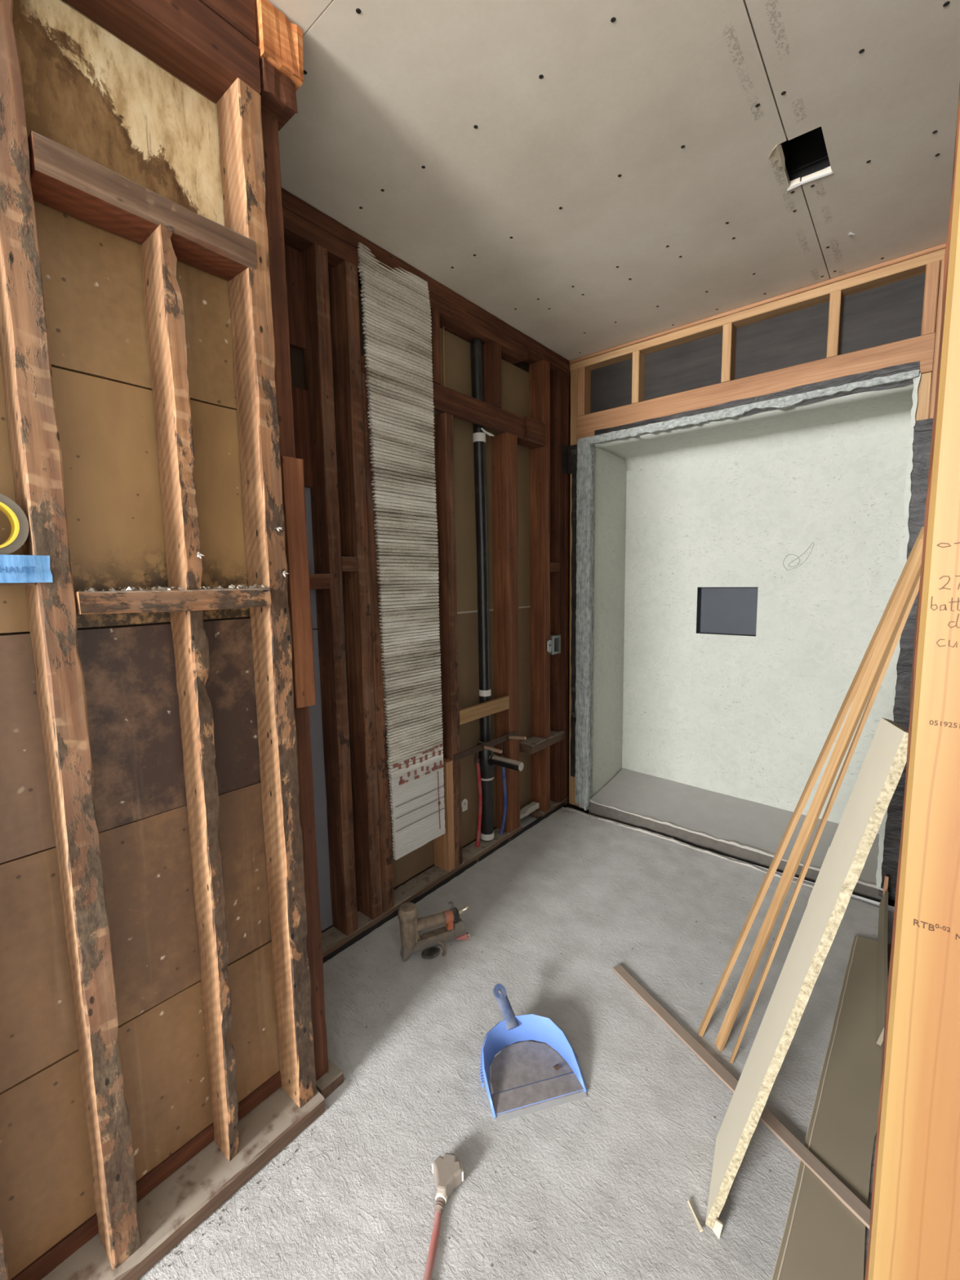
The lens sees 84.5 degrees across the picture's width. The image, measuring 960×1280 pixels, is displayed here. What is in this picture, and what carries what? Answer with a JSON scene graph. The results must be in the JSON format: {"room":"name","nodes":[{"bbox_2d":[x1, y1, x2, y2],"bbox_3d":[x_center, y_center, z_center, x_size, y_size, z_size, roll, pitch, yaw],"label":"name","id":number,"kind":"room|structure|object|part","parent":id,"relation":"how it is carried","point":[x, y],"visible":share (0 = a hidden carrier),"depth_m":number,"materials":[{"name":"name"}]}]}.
{"room":"building under construction","nodes":[
{"label":"building under construction","id":0,"kind":"room"},
{"bbox_2d":[0,0,328,1279],"bbox_3d":[-0.850,0.010,0.720,0.156,2.406,1.415,5,8,39],"label":"wall","id":1,"kind":"structure","parent":0,"point":[163,1028],"depth_m":0.99,"materials":[{"name":"brown wood"}]},
{"bbox_2d":[0,493,29,555],"bbox_3d":[-0.741,-0.173,0.788,0.038,0.099,0.099,5,8,39],"label":"tape roll","id":2,"kind":"object","parent":1,"relation":"on","point":[18,519],"visible":0.99,"depth_m":0.80,"materials":[{"name":"yellow plastic"}]},
{"bbox_2d":[0,554,52,582],"bbox_3d":[-0.834,-0.087,0.630,0.006,0.044,0.514,5,8,39],"label":"tape","id":3,"kind":"object","parent":1,"relation":"attached to","point":[13,568],"visible":1,"depth_m":0.80,"materials":[{"name":"blue"}]},
{"bbox_3d":[-0.887,-1.053,0.556,0.092,0.086,1.324,5,8,39],"label":"plate","id":4,"kind":"part","parent":1,"relation":"part of","materials":[{"name":"brown wood"}]},
{"bbox_2d":[78,583,266,591],"bbox_3d":[-0.564,-0.100,1.001,0.056,0.010,0.317,5,8,39],"label":"crumbs","id":5,"kind":"object","parent":1,"relation":"on","point":[232,586],"visible":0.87,"depth_m":0.98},
{"bbox_3d":[-0.850,1.188,0.815,0.133,0.042,1.330,5,8,39],"label":"plate","id":6,"kind":"part","parent":1,"relation":"part of","materials":[{"name":"brown wood"}]},
{"bbox_3d":[-0.889,-1.137,0.544,0.094,0.085,1.321,5,8,39],"label":"plate","id":7,"kind":"part","parent":1,"relation":"part of","materials":[{"name":"brown wood"}]},
{"bbox_3d":[-0.441,-1.117,1.093,0.103,0.062,0.077,5,8,39],"label":"plate","id":8,"kind":"part","parent":1,"relation":"part of","materials":[{"name":"brown wood"}]},
{"bbox_3d":[-0.433,-1.193,1.084,0.115,0.103,0.093,5,8,39],"label":"plate","id":9,"kind":"part","parent":1,"relation":"part of","materials":[{"name":"brown wood"}]},
{"bbox_2d":[281,187,570,963],"bbox_3d":[0.093,-0.163,2.285,0.440,2.480,2.540,5,8,39],"label":"wall","id":10,"kind":"structure","parent":0,"point":[526,406],"depth_m":2.14,"materials":[{"name":"brown wood"}]},
{"bbox_2d":[357,242,445,860],"bbox_3d":[-0.275,-0.245,1.957,0.036,2.146,0.330,5,8,39],"label":"strip","id":11,"kind":"object","parent":10,"relation":"attached to","point":[397,318],"visible":1,"depth_m":1.94,"materials":[{"name":"white paper"}]},
{"bbox_2d":[392,743,443,829],"bbox_3d":[-0.233,0.609,2.064,0.002,0.353,0.264,5,8,39],"label":"print","id":12,"kind":"object","parent":11,"relation":"attached to","point":[418,772],"depth_m":2.06},
{"bbox_3d":[-0.307,-1.267,1.900,0.092,0.056,1.559,5,8,39],"label":"plate","id":13,"kind":"part","parent":10,"relation":"part of","materials":[{"name":"brown wood"}]},
{"bbox_3d":[-0.294,1.028,2.135,0.092,0.044,1.486,5,8,39],"label":"plate","id":14,"kind":"part","parent":10,"relation":"part of","materials":[{"name":"brown wood"}]},
{"bbox_3d":[-0.187,-1.338,2.038,0.092,0.050,1.938,5,8,39],"label":"plate","id":15,"kind":"part","parent":10,"relation":"part of","materials":[{"name":"brown wood"}]},
{"bbox_2d":[442,326,444,386],"bbox_3d":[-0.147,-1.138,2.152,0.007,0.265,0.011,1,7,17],"label":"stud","id":16,"kind":"object","parent":10,"relation":"hanging from","point":[442,326],"visible":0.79,"depth_m":2.15,"materials":[{"name":"brown wood"}]},
{"bbox_2d":[461,798,467,812],"bbox_3d":[-0.071,0.764,2.443,0.010,0.057,0.042,5,8,39],"label":"clip","id":17,"kind":"object","parent":10,"relation":"attached to","point":[464,802],"visible":0.97,"depth_m":2.44,"materials":[{"name":"plastic"}]},
{"bbox_2d":[475,742,482,846],"bbox_3d":[-0.008,0.719,2.454,0.040,0.509,0.070,-1,7,-4],"label":"pipe","id":18,"kind":"object","parent":10,"relation":"attached to","point":[477,758],"visible":0.87,"depth_m":2.47,"materials":[{"name":"plastic"}]},
{"bbox_2d":[453,730,516,761],"bbox_3d":[0.034,0.478,2.404,0.005,0.028,0.451,5,8,39],"label":"bracket","id":19,"kind":"object","parent":10,"relation":"attached to","point":[468,752],"visible":0.95,"depth_m":2.36,"materials":[{"name":"wood"}]},
{"bbox_2d":[482,744,502,753],"bbox_3d":[0.055,0.484,2.349,0.099,0.022,0.022,5,8,39],"label":"stub","id":20,"kind":"object","parent":19,"relation":"attached to","point":[484,746],"visible":1,"depth_m":2.35,"materials":[{"name":"metal"}]},
{"bbox_2d":[506,734,526,739],"bbox_3d":[0.174,0.463,2.491,0.101,0.032,0.022,5,8,39],"label":"stub","id":21,"kind":"object","parent":19,"relation":"attached to","point":[508,737],"visible":1,"depth_m":2.49,"materials":[{"name":"metal"}]},
{"bbox_2d":[470,338,524,841],"bbox_3d":[0.081,-0.161,2.358,0.238,2.250,0.095,5,8,39],"label":"drain pipe","id":22,"kind":"object","parent":10,"relation":"attached to","point":[487,759],"visible":0.91,"depth_m":2.38,"materials":[{"name":"black plastic"}]},
{"bbox_2d":[499,734,506,834],"bbox_3d":[0.108,0.705,2.565,0.046,0.504,0.027,-4,7,-28],"label":"pipe","id":23,"kind":"object","parent":10,"relation":"attached to","point":[504,775],"visible":0.67,"depth_m":2.57,"materials":[{"name":"plastic"}]},
{"bbox_3d":[0.311,-1.380,2.638,0.092,0.018,0.376,5,8,39],"label":"plate","id":24,"kind":"part","parent":10,"relation":"part of","materials":[{"name":"brown wood"}]},
{"bbox_3d":[0.383,0.927,2.945,0.091,0.037,0.267,5,8,39],"label":"plate","id":25,"kind":"part","parent":10,"relation":"part of","materials":[{"name":"brown wood"}]},
{"bbox_2d":[546,634,560,654],"bbox_3d":[0.369,0.025,2.804,0.062,0.098,0.124,5,8,39],"label":"electrical box","id":26,"kind":"object","parent":10,"relation":"attached to","point":[553,645],"visible":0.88,"depth_m":2.79,"materials":[{"name":"metal"}]},
{"bbox_2d":[138,794,895,1279],"bbox_3d":[-0.295,1.345,-0.230,6.000,0.070,7.110,5,8,39],"label":"floor","id":27,"kind":"structure","parent":0,"point":[591,1187],"depth_m":1.31,"materials":[{"name":"concrete"}]},
{"bbox_2d":[316,1057,345,1098],"bbox_3d":[-0.409,1.125,1.364,0.104,0.031,0.073,5,8,39],"label":"wood offcut","id":28,"kind":"object","parent":27,"relation":"on","point":[335,1077],"visible":0.38,"depth_m":1.34,"materials":[{"name":"brown wood"}]},
{"bbox_2d":[397,901,471,961],"bbox_3d":[-0.150,0.987,1.832,0.266,0.189,0.093,-5,7,-29],"label":"gun","id":29,"kind":"object","parent":27,"relation":"on","point":[413,940],"visible":1,"depth_m":1.82,"materials":[{"name":"metal"}]},
{"bbox_3d":[-0.175,0.977,1.833,0.114,0.050,0.042,-5,7,-29],"label":"handle","id":30,"kind":"part","parent":29,"relation":"part of","materials":[{"name":"metal"}]},
{"bbox_3d":[-0.172,1.028,1.840,0.145,0.012,0.032,-5,7,-29],"label":"magazine rail","id":31,"kind":"part","parent":29,"relation":"part of","materials":[{"name":"metal"}]},
{"bbox_2d":[411,928,457,953],"bbox_3d":[-0.168,1.045,1.844,0.202,0.042,0.026,-5,7,-29],"label":"magazine","id":32,"kind":"object","parent":29,"relation":"on","point":[432,938],"depth_m":1.83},
{"bbox_3d":[-0.080,1.026,1.891,0.042,0.053,0.034,-5,7,-29],"label":"plate","id":33,"kind":"part","parent":29,"relation":"part of","materials":[{"name":"grey metal"}]},
{"bbox_3d":[-0.067,1.064,1.885,0.046,0.021,0.008,-5,7,-29],"label":"release lever","id":34,"kind":"part","parent":29,"relation":"part of","materials":[{"name":"plastic"}]},
{"bbox_2d":[422,1152,463,1279],"bbox_3d":[-0.220,1.214,0.520,0.159,0.037,1.320,1,7,18],"label":"extension cord","id":35,"kind":"object","parent":27,"relation":"on","point":[447,1171],"visible":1,"depth_m":1.10,"materials":[{"name":"plastic"}]},
{"bbox_3d":[-0.226,1.230,0.474,0.144,0.015,1.230,1,7,19],"label":"cord","id":36,"kind":"part","parent":35,"relation":"part of","materials":[{"name":"red rubber"}]},
{"bbox_2d":[460,1161,463,1181],"bbox_3d":[-0.040,1.140,1.132,0.004,0.022,0.021,-3,7,-14],"label":"socket","id":37,"kind":"object","parent":35,"relation":"attached to","point":[461,1168],"depth_m":1.12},
{"bbox_2d":[162,824,800,1267],"bbox_3d":[0.235,1.094,1.646,1.222,0.005,2.194,5,8,39],"label":"debris","id":38,"kind":"object","parent":27,"relation":"on","point":[566,824],"visible":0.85,"depth_m":1.12,"materials":[{"name":"brown wood"}]},
{"bbox_2d":[480,983,587,1123],"bbox_3d":[0.114,1.066,1.410,0.264,0.117,0.286,-3,7,-15],"label":"dustpan","id":39,"kind":"object","parent":27,"relation":"on","point":[522,1079],"visible":1,"depth_m":1.38,"materials":[{"name":"blue plastic"},{"name":"grey rubber"}]},
{"bbox_3d":[0.070,1.034,1.492,0.038,0.071,0.101,-4,7,-27],"label":"handle","id":40,"kind":"part","parent":39,"relation":"part of","materials":[{"name":"blue plastic"}]},
{"bbox_2d":[553,1064,561,1070],"bbox_3d":[0.207,1.116,1.383,0.029,0.006,0.016,-3,7,-15],"label":"paper scrap","id":41,"kind":"object","parent":39,"relation":"on","point":[556,1067],"visible":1,"depth_m":1.38,"materials":[{"name":"paper"}]},
{"bbox_2d":[563,809,637,831],"bbox_3d":[0.680,0.960,2.743,0.605,0.009,0.094,5,8,39],"label":"crumbs","id":42,"kind":"object","parent":27,"relation":"on","point":[571,810],"visible":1,"depth_m":2.85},
{"bbox_2d":[687,1200,702,1231],"bbox_3d":[0.431,1.156,1.059,0.008,0.009,0.050,-2,7,-7],"label":"chip","id":43,"kind":"object","parent":27,"relation":"on","point":[700,1229],"visible":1,"depth_m":1.05,"materials":[{"name":"beige wood"}]},
{"bbox_2d":[612,964,871,1229],"bbox_3d":[0.611,1.110,1.382,0.031,0.012,0.787,-4,6,-24],"label":"wood board","id":44,"kind":"object","parent":27,"relation":"on","point":[841,1191],"depth_m":1.23,"materials":[{"name":"brown wood"}]},
{"bbox_2d":[705,717,907,1239],"bbox_3d":[0.598,0.641,1.004,0.269,1.039,0.202,2,7,27],"label":"strip","id":45,"kind":"object","parent":27,"relation":"on","point":[883,765],"visible":0.98,"depth_m":0.96,"materials":[{"name":"wood"}]},
{"bbox_2d":[697,526,924,1037],"bbox_3d":[0.766,0.438,1.281,0.418,1.374,0.021,4,8,38],"label":"wood lath","id":46,"kind":"object","parent":27,"relation":"on","point":[855,685],"visible":0.95,"depth_m":1.25,"materials":[{"name":"brown wood"}]},
{"bbox_2d":[714,538,924,1051],"bbox_3d":[0.774,0.455,1.250,0.375,1.348,0.024,5,9,40],"label":"wood lath","id":47,"kind":"object","parent":27,"relation":"on","point":[869,677],"visible":0.95,"depth_m":1.21,"materials":[{"name":"brown wood"}]},
{"bbox_2d":[729,566,921,1063],"bbox_3d":[0.773,0.475,1.216,0.328,1.311,0.017,5,9,41],"label":"wood lath","id":48,"kind":"object","parent":27,"relation":"on","point":[917,585],"visible":0.96,"depth_m":1.18,"materials":[{"name":"brown wood"}]},
{"bbox_2d":[771,936,892,1279],"bbox_3d":[0.886,1.122,1.267,0.134,0.014,1.531,5,9,41],"label":"sheet","id":49,"kind":"object","parent":27,"relation":"on","point":[822,1239],"visible":0.84,"depth_m":1.19,"materials":[{"name":"cardboard"}]},
{"bbox_2d":[875,891,888,1045],"bbox_3d":[1.305,1.020,1.711,0.027,0.063,0.761,4,8,37],"label":"board offcut","id":50,"kind":"object","parent":49,"relation":"on","point":[882,957],"visible":0.95,"depth_m":1.63,"materials":[{"name":"beige wood"}]},
{"bbox_2d":[882,875,888,896],"bbox_3d":[1.571,0.965,2.046,0.014,0.104,0.013,5,8,39],"label":"chip","id":51,"kind":"object","parent":27,"relation":"on","point":[886,877],"visible":0.63,"depth_m":2.04,"materials":[{"name":"brown wood"}]},
{"bbox_2d":[266,0,959,375],"bbox_3d":[1.091,-1.287,1.019,3.470,0.059,3.000,5,8,39],"label":"ceiling","id":52,"kind":"structure","parent":0,"point":[591,176],"depth_m":1.38,"materials":[{"name":"paper"}]},
{"bbox_2d":[779,126,830,181],"bbox_3d":[0.883,-1.393,1.428,0.112,0.133,0.212,5,8,39],"label":"vent box","id":53,"kind":"object","parent":52,"relation":"attached to","point":[805,154],"visible":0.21,"depth_m":1.51,"materials":[{"name":"black plastic"}]},
{"bbox_2d":[561,242,946,902],"bbox_3d":[1.272,-0.203,2.544,1.900,2.465,0.631,5,8,39],"label":"wall","id":54,"kind":"structure","parent":0,"point":[748,483],"depth_m":2.60,"materials":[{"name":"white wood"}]},
{"bbox_3d":[1.323,-0.027,2.830,0.298,0.008,0.071,5,8,39],"label":"box sill","id":55,"kind":"part","parent":54,"relation":"part of","materials":[{"name":"stone"}]},
{"bbox_3d":[1.105,0.979,2.520,1.300,0.107,0.009,5,8,39],"label":"sill","id":56,"kind":"part","parent":54,"relation":"part of","materials":[{"name":"grey concrete"}]},
{"bbox_3d":[1.124,-1.373,2.264,1.632,0.035,0.089,5,8,39],"label":"plate","id":57,"kind":"part","parent":54,"relation":"part of","materials":[{"name":"brown wood"}]},
{"bbox_3d":[1.124,-1.400,2.260,1.632,0.017,0.089,5,8,39],"label":"plate","id":58,"kind":"part","parent":54,"relation":"part of","materials":[{"name":"brown wood"}]},
{"bbox_2d":[865,72,959,1279],"bbox_3d":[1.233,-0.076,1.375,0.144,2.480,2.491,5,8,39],"label":"stud","id":59,"kind":"structure","parent":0,"point":[914,1232],"depth_m":0.48,"materials":[{"name":"brown wood"}]}
]}

